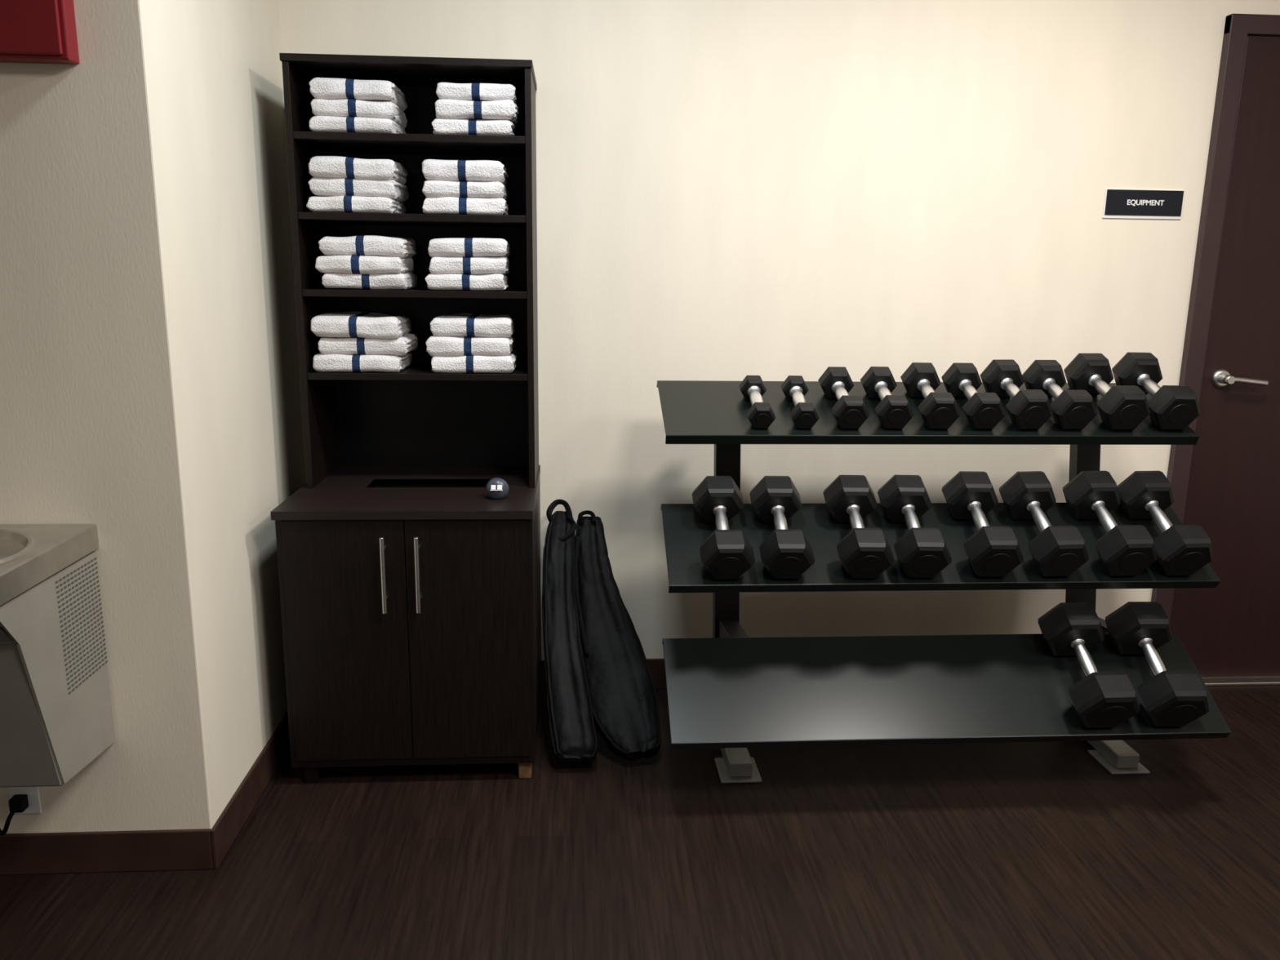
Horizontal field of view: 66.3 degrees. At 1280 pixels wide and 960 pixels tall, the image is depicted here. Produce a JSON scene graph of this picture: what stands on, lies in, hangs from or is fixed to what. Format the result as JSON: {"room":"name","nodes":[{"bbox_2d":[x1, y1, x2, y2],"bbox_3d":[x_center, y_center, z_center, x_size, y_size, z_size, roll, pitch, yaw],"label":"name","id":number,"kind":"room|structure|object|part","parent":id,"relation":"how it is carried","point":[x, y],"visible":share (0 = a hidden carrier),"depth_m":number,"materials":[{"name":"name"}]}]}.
{"room":"gym","nodes":[
{"label":"gym","id":0,"kind":"room"},
{"bbox_2d":[0,0,305,833],"bbox_3d":[-2.191,-0.515,2.630,2.189,2.850,1.044,0,12,-4],"label":"wall","id":1,"kind":"structure","parent":0,"point":[150,391],"depth_m":2.34,"materials":[{"name":"beige paint"}]},
{"bbox_2d":[0,786,41,835],"bbox_3d":[-1.536,0.752,2.377,0.112,0.210,0.070,0,12,-4],"label":"wall outlet","id":2,"kind":"object","parent":1,"relation":"attached to","point":[23,800],"depth_m":2.41,"materials":[{"name":"white plastic"}]},
{"bbox_2d":[0,0,79,64],"bbox_3d":[-1.463,-1.115,1.983,0.556,0.488,0.064,0,12,-4],"label":"upper cabinet","id":3,"kind":"object","parent":1,"relation":"attached to","point":[32,31],"visible":1,"depth_m":2.02,"materials":[{"name":"wood"}]},
{"bbox_3d":[-1.461,-1.110,1.962,0.536,0.469,0.010,0,12,-4],"label":"door","id":4,"kind":"part","parent":3,"relation":"part of","materials":[{"name":"red wood"}]},
{"bbox_2d":[0,524,115,787],"bbox_3d":[-1.494,0.388,2.091,0.471,0.626,0.478,0,12,-4],"label":"fountain","id":5,"kind":"object","parent":1,"relation":"attached to","point":[56,717],"visible":1,"depth_m":2.13,"materials":[{"name":"silver metal"}]},
{"bbox_2d":[0,524,98,605],"bbox_3d":[-1.491,0.178,2.046,0.471,0.065,0.478,0,12,-4],"label":"basin","id":6,"kind":"object","parent":5,"relation":"in","point":[33,556],"depth_m":2.13,"materials":[{"name":"silver metal"}]},
{"bbox_2d":[55,557,107,694],"bbox_3d":[-1.274,0.329,2.238,0.001,0.262,0.186,0,12,-4],"label":"vent grille","id":7,"kind":"object","parent":5,"relation":"attached to","point":[79,620],"depth_m":2.22,"materials":[{"name":"grey metal"}]},
{"bbox_2d":[0,828,213,875],"bbox_3d":[-2.174,0.935,2.402,2.189,0.110,0.011,0,12,-4],"label":"baseboard","id":8,"kind":"structure","parent":1,"relation":"attached to","point":[102,851],"depth_m":2.45,"materials":[{"name":"wood"}]},
{"bbox_2d":[210,711,289,869],"bbox_3d":[-1.111,0.825,2.981,0.011,0.110,1.043,0,12,-4],"label":"baseboard","id":9,"kind":"structure","parent":1,"relation":"attached to","point":[226,828],"depth_m":2.72,"materials":[{"name":"wood"}]},
{"bbox_2d":[0,684,1279,959],"bbox_3d":[0.663,1.468,0.588,7.800,0.100,6.443,0,12,-4],"label":"floor","id":10,"kind":"structure","parent":0,"point":[1005,851],"depth_m":2.54,"materials":[{"name":"brown wood"}]},
{"bbox_2d":[270,53,541,782],"bbox_3d":[-0.677,-0.176,2.985,0.718,2.078,0.689,0,12,-4],"label":"tall cabinet","id":11,"kind":"object","parent":10,"relation":"on","point":[411,594],"visible":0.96,"depth_m":2.87,"materials":[{"name":"laminate"}]},
{"bbox_3d":[-0.834,0.465,2.807,0.335,0.726,0.018,0,12,-4],"label":"door","id":12,"kind":"part","parent":11,"relation":"part of","materials":[{"name":"laminate"}]},
{"bbox_2d":[306,155,408,213],"bbox_3d":[-0.842,-0.880,2.948,0.259,0.160,0.268,0,12,-4],"label":"towels","id":13,"kind":"object","parent":11,"relation":"on","point":[344,184],"visible":0.9,"depth_m":2.83,"materials":[{"name":"white fabric"}]},
{"bbox_2d":[309,77,407,133],"bbox_3d":[-0.828,-1.092,2.902,0.245,0.151,0.264,0,12,-4],"label":"towels","id":14,"kind":"object","parent":11,"relation":"on","point":[339,104],"visible":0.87,"depth_m":2.79,"materials":[{"name":"white fabric"}]},
{"bbox_2d":[311,311,417,372],"bbox_3d":[-0.845,-0.431,3.042,0.285,0.171,0.269,0,12,-4],"label":"towels","id":15,"kind":"object","parent":11,"relation":"on","point":[349,341],"visible":1,"depth_m":2.93,"materials":[{"name":"white fabric"}]},
{"bbox_2d":[315,235,417,289],"bbox_3d":[-0.827,-0.664,2.992,0.266,0.157,0.269,0,12,-4],"label":"towels","id":16,"kind":"object","parent":11,"relation":"on","point":[371,262],"visible":1,"depth_m":2.88,"materials":[{"name":"white fabric"}]},
{"bbox_3d":[-0.717,0.265,2.743,0.013,0.220,0.038,0,12,-4],"label":"handle","id":17,"kind":"part","parent":11,"relation":"part of","materials":[{"name":"metal"}]},
{"bbox_2d":[270,465,540,519],"bbox_3d":[-0.681,0.029,3.044,0.718,0.024,0.661,0,12,-4],"label":"countertop","id":18,"kind":"structure","parent":11,"relation":"on","point":[344,494],"depth_m":2.89,"materials":[{"name":"brown wood"}]},
{"bbox_2d":[485,477,508,499],"bbox_3d":[-0.420,0.024,2.879,0.068,0.061,0.061,0,12,-4],"label":"ball","id":19,"kind":"object","parent":18,"relation":"on","point":[496,488],"visible":1,"depth_m":2.86,"materials":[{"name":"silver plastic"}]},
{"bbox_2d":[293,131,525,156],"bbox_3d":[-0.669,-1.016,2.970,0.655,0.020,0.352,0,12,-4],"label":"shelf","id":20,"kind":"object","parent":11,"relation":"attached to","point":[317,143],"depth_m":2.88,"materials":[{"name":"laminate"}]},
{"bbox_2d":[297,212,526,227],"bbox_3d":[-0.671,-0.800,3.016,0.655,0.020,0.352,0,12,-4],"label":"shelf","id":21,"kind":"object","parent":11,"relation":"attached to","point":[311,220],"depth_m":2.86,"materials":[{"name":"laminate"}]},
{"bbox_3d":[-0.689,0.766,3.210,0.674,0.020,0.645,0,12,-4],"label":"panel","id":22,"kind":"part","parent":11,"relation":"part of","materials":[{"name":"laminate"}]},
{"bbox_2d":[302,287,527,298],"bbox_3d":[-0.674,-0.586,3.062,0.655,0.020,0.352,0,12,-4],"label":"shelf","id":23,"kind":"object","parent":11,"relation":"attached to","point":[307,292],"depth_m":2.90,"materials":[{"name":"laminate"}]},
{"bbox_2d":[306,362,528,381],"bbox_3d":[-0.677,-0.346,3.113,0.655,0.020,0.352,0,12,-4],"label":"shelf","id":24,"kind":"object","parent":11,"relation":"attached to","point":[415,371],"depth_m":2.95,"materials":[{"name":"laminate"}]},
{"bbox_3d":[-0.623,0.264,2.750,0.013,0.220,0.038,0,12,-4],"label":"handle","id":25,"kind":"part","parent":11,"relation":"part of","materials":[{"name":"metal"}]},
{"bbox_2d":[422,159,510,215],"bbox_3d":[-0.521,-0.878,2.965,0.245,0.156,0.260,0,12,-4],"label":"towels","id":26,"kind":"object","parent":11,"relation":"on","point":[452,187],"visible":0.96,"depth_m":2.85,"materials":[{"name":"white fabric"}]},
{"bbox_3d":[-0.494,0.465,2.831,0.339,0.726,0.018,0,12,-4],"label":"door","id":27,"kind":"part","parent":11,"relation":"part of","materials":[{"name":"laminate"}]},
{"bbox_2d":[425,237,511,290],"bbox_3d":[-0.521,-0.663,3.009,0.244,0.154,0.260,0,12,-4],"label":"towels","id":28,"kind":"object","parent":11,"relation":"on","point":[474,264],"visible":1,"depth_m":2.89,"materials":[{"name":"white fabric"}]},
{"bbox_2d":[426,312,518,373],"bbox_3d":[-0.517,-0.431,3.063,0.266,0.170,0.268,0,12,-4],"label":"towels","id":29,"kind":"object","parent":11,"relation":"on","point":[460,343],"visible":1,"depth_m":2.95,"materials":[{"name":"white fabric"}]},
{"bbox_2d":[431,82,520,136],"bbox_3d":[-0.482,-1.092,2.927,0.248,0.150,0.263,0,12,-4],"label":"towels","id":30,"kind":"object","parent":11,"relation":"on","point":[461,108],"visible":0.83,"depth_m":2.81,"materials":[{"name":"white fabric"}]},
{"bbox_2d":[542,499,597,765],"bbox_3d":[-0.246,0.471,3.148,0.147,0.726,0.546,-2,12,-13],"label":"bag","id":31,"kind":"object","parent":10,"relation":"on","point":[574,740],"visible":1,"depth_m":3.10,"materials":[{"name":"fabric"}]},
{"bbox_2d":[574,510,661,761],"bbox_3d":[-0.090,0.485,3.196,0.221,0.684,0.564,-4,13,-21],"label":"bag","id":32,"kind":"object","parent":10,"relation":"on","point":[622,691],"visible":0.96,"depth_m":3.18,"materials":[{"name":"fabric"}]},
{"bbox_2d":[657,380,1231,783],"bbox_3d":[0.857,0.301,3.042,1.594,1.160,0.806,0,12,-4],"label":"dumbbell rack","id":33,"kind":"object","parent":10,"relation":"on","point":[732,691],"visible":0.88,"depth_m":2.86,"materials":[{"name":"black metal"}]},
{"bbox_2d":[692,475,755,579],"bbox_3d":[0.236,0.132,2.803,0.150,0.130,0.316,0,42,-4],"label":"dumbbell","id":34,"kind":"object","parent":33,"relation":"on","point":[726,553],"depth_m":2.72,"materials":[{"name":"black rubber"}]},
{"bbox_2d":[738,375,775,428],"bbox_3d":[0.349,-0.234,2.921,0.082,0.071,0.225,0,33,-3],"label":"dumbbell","id":35,"kind":"object","parent":33,"relation":"on","point":[761,415],"depth_m":2.85,"materials":[{"name":"black rubber"}]},
{"bbox_2d":[749,475,814,578],"bbox_3d":[0.406,0.132,2.815,0.150,0.130,0.316,1,42,-3],"label":"dumbbell","id":36,"kind":"object","parent":33,"relation":"on","point":[785,553],"depth_m":2.73,"materials":[{"name":"black rubber"}]},
{"bbox_2d":[781,375,819,428],"bbox_3d":[0.477,-0.235,2.930,0.082,0.071,0.225,1,32,-3],"label":"dumbbell","id":37,"kind":"object","parent":33,"relation":"on","point":[804,415],"depth_m":2.86,"materials":[{"name":"black rubber"}]},
{"bbox_2d":[817,366,869,429],"bbox_3d":[0.610,-0.249,2.942,0.106,0.092,0.250,0,33,-4],"label":"dumbbell","id":38,"kind":"object","parent":33,"relation":"on","point":[850,411],"depth_m":2.86,"materials":[{"name":"black rubber"}]},
{"bbox_2d":[822,475,893,577],"bbox_3d":[0.628,0.131,2.829,0.154,0.133,0.316,1,42,-3],"label":"dumbbell","id":39,"kind":"object","parent":33,"relation":"on","point":[864,553],"depth_m":2.74,"materials":[{"name":"black rubber"}]},
{"bbox_2d":[860,366,913,429],"bbox_3d":[0.742,-0.250,2.951,0.108,0.094,0.250,1,32,-3],"label":"dumbbell","id":40,"kind":"object","parent":33,"relation":"on","point":[893,411],"depth_m":2.87,"materials":[{"name":"black rubber"}]},
{"bbox_2d":[877,475,951,577],"bbox_3d":[0.793,0.130,2.840,0.154,0.133,0.316,1,42,-3],"label":"dumbbell","id":41,"kind":"object","parent":33,"relation":"on","point":[921,553],"depth_m":2.76,"materials":[{"name":"black rubber"}]},
{"bbox_2d":[657,380,1199,444],"bbox_3d":[0.859,-0.210,3.011,1.594,0.149,0.333,0,12,-4],"label":"shelf","id":42,"kind":"object","parent":33,"relation":"attached to","point":[694,411],"depth_m":2.90,"materials":[{"name":"black metal"}]},
{"bbox_2d":[900,362,960,429],"bbox_3d":[0.876,-0.257,2.963,0.118,0.102,0.265,1,32,-3],"label":"dumbbell","id":43,"kind":"object","parent":33,"relation":"on","point":[938,411],"depth_m":2.87,"materials":[{"name":"black rubber"}]},
{"bbox_2d":[660,502,1220,592],"bbox_3d":[0.867,0.193,2.898,1.594,0.190,0.301,0,12,-4],"label":"shelf","id":44,"kind":"object","parent":33,"relation":"attached to","point":[685,530],"depth_m":2.83,"materials":[{"name":"black metal"}]},
{"bbox_2d":[662,631,1231,749],"bbox_3d":[0.871,0.604,2.854,1.594,0.212,0.309,0,12,-4],"label":"shelf","id":45,"kind":"object","parent":33,"relation":"attached to","point":[838,691],"depth_m":2.82,"materials":[{"name":"black metal"}]},
{"bbox_2d":[941,362,1005,429],"bbox_3d":[1.009,-0.257,2.972,0.118,0.102,0.265,0,33,-4],"label":"dumbbell","id":46,"kind":"object","parent":33,"relation":"on","point":[982,411],"depth_m":2.89,"materials":[{"name":"black rubber"}]},
{"bbox_2d":[942,471,1023,577],"bbox_3d":[0.995,0.125,2.856,0.160,0.139,0.326,1,42,-3],"label":"dumbbell","id":47,"kind":"object","parent":33,"relation":"on","point":[991,551],"depth_m":2.77,"materials":[{"name":"black rubber"}]},
{"bbox_2d":[980,359,1053,429],"bbox_3d":[1.142,-0.263,2.981,0.128,0.111,0.276,-1,33,-5],"label":"dumbbell","id":48,"kind":"object","parent":33,"relation":"on","point":[1027,409],"depth_m":2.89,"materials":[{"name":"black rubber"}]},
{"bbox_2d":[999,471,1088,577],"bbox_3d":[1.179,0.125,2.869,0.160,0.139,0.326,-1,42,-5],"label":"dumbbell","id":49,"kind":"object","parent":33,"relation":"on","point":[1057,550],"depth_m":2.79,"materials":[{"name":"black rubber"}]},
{"bbox_2d":[1022,360,1097,430],"bbox_3d":[1.277,-0.263,2.991,0.128,0.111,0.276,-1,33,-5],"label":"dumbbell","id":50,"kind":"object","parent":33,"relation":"on","point":[1071,409],"depth_m":2.90,"materials":[{"name":"black rubber"}]},
{"bbox_2d":[1037,602,1139,728],"bbox_3d":[1.289,0.528,2.824,0.184,0.159,0.346,-1,44,-4],"label":"dumbbell","id":51,"kind":"object","parent":33,"relation":"on","point":[1100,699],"depth_m":2.75,"materials":[{"name":"black rubber"}]},
{"bbox_2d":[1063,353,1150,430],"bbox_3d":[1.429,-0.275,3.008,0.142,0.123,0.308,-1,33,-5],"label":"dumbbell","id":52,"kind":"object","parent":33,"relation":"on","point":[1121,407],"depth_m":2.91,"materials":[{"name":"black rubber"}]},
{"bbox_2d":[1062,471,1156,576],"bbox_3d":[1.377,0.124,2.882,0.162,0.140,0.326,-1,42,-5],"label":"dumbbell","id":53,"kind":"object","parent":33,"relation":"on","point":[1127,549],"depth_m":2.81,"materials":[{"name":"black rubber"}]},
{"bbox_2d":[1111,351,1200,430],"bbox_3d":[1.587,-0.277,3.020,0.144,0.125,0.313,0,32,-3],"label":"dumbbell","id":54,"kind":"object","parent":33,"relation":"on","point":[1171,407],"depth_m":2.92,"materials":[{"name":"black rubber"}]},
{"bbox_2d":[1105,601,1208,726],"bbox_3d":[1.493,0.528,2.838,0.184,0.159,0.346,0,44,-3],"label":"dumbbell","id":55,"kind":"object","parent":33,"relation":"on","point":[1168,698],"depth_m":2.77,"materials":[{"name":"black rubber"}]},
{"bbox_2d":[1116,471,1213,575],"bbox_3d":[1.544,0.123,2.893,0.162,0.140,0.326,-1,42,-5],"label":"dumbbell","id":56,"kind":"object","parent":33,"relation":"on","point":[1180,549],"depth_m":2.82,"materials":[{"name":"black rubber"}]},
{"bbox_2d":[1201,675,1279,685],"bbox_3d":[2.423,0.763,3.727,0.918,0.012,0.059,0,12,-4],"label":"threshold","id":57,"kind":"object","parent":10,"relation":"on","point":[1263,680],"visible":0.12,"depth_m":3.70,"materials":[{"name":"metal"}]},
{"bbox_2d":[276,0,1279,677],"bbox_3d":[0.469,-0.639,3.373,7.800,2.850,0.100,0,12,-4],"label":"wall","id":58,"kind":"structure","parent":0,"point":[727,190],"depth_m":3.28,"materials":[{"name":"paint"}]},
{"bbox_2d":[540,658,666,691],"bbox_3d":[0.374,0.708,3.600,3.059,0.118,0.010,0,12,-4],"label":"baseboard","id":59,"kind":"structure","parent":58,"relation":"attached to","point":[656,666],"depth_m":3.57,"materials":[{"name":"wood"}]},
{"bbox_2d":[1102,188,1184,219],"bbox_3d":[1.716,-0.940,3.338,0.277,0.096,0.010,0,12,-4],"label":"sign","id":60,"kind":"object","parent":58,"relation":"attached to","point":[1117,203],"visible":1,"depth_m":3.33,"materials":[{"name":"black plastic"}]},
{"bbox_2d":[1151,14,1247,621],"bbox_3d":[1.948,-0.380,3.461,0.062,2.345,0.034,0,12,-4],"label":"door frame","id":61,"kind":"structure","parent":58,"relation":"attached to","point":[1233,46],"depth_m":3.35,"materials":[{"name":"paint"}]},
{"bbox_2d":[1168,35,1248,623],"bbox_3d":[1.983,-0.352,3.476,0.010,2.285,0.021,0,12,-4],"label":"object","id":62,"kind":"object","parent":58,"relation":"attached to","point":[1247,35],"visible":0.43,"depth_m":3.39,"materials":[{"name":"paint"}]},
{"bbox_2d":[1169,36,1279,676],"bbox_3d":[2.441,-0.359,3.509,0.900,2.262,0.015,0,12,-4],"label":"leaf","id":63,"kind":"object","parent":58,"relation":"attached to","point":[1231,628],"visible":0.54,"depth_m":3.52,"materials":[{"name":"laminate"}]},
{"bbox_2d":[1211,368,1235,387],"bbox_3d":[2.062,-0.354,3.446,0.068,0.068,0.060,0,12,-4],"label":"rose","id":64,"kind":"object","parent":63,"relation":"attached to","point":[1220,378],"visible":1,"depth_m":3.46,"materials":[{"name":"silver metal"}]},
{"bbox_2d":[1234,377,1269,386],"bbox_3d":[2.132,-0.345,3.434,0.155,0.033,0.024,0,12,-4],"label":"lever","id":65,"kind":"object","parent":64,"relation":"attached to","point":[1237,380],"depth_m":3.42,"materials":[{"name":"metal"}]},
{"bbox_2d":[1223,13,1279,37],"bbox_3d":[2.452,-1.498,3.255,1.042,0.061,0.034,0,12,-4],"label":"door frame","id":66,"kind":"structure","parent":58,"relation":"in","point":[1255,24],"depth_m":3.21,"materials":[{"name":"paint"}]}
]}

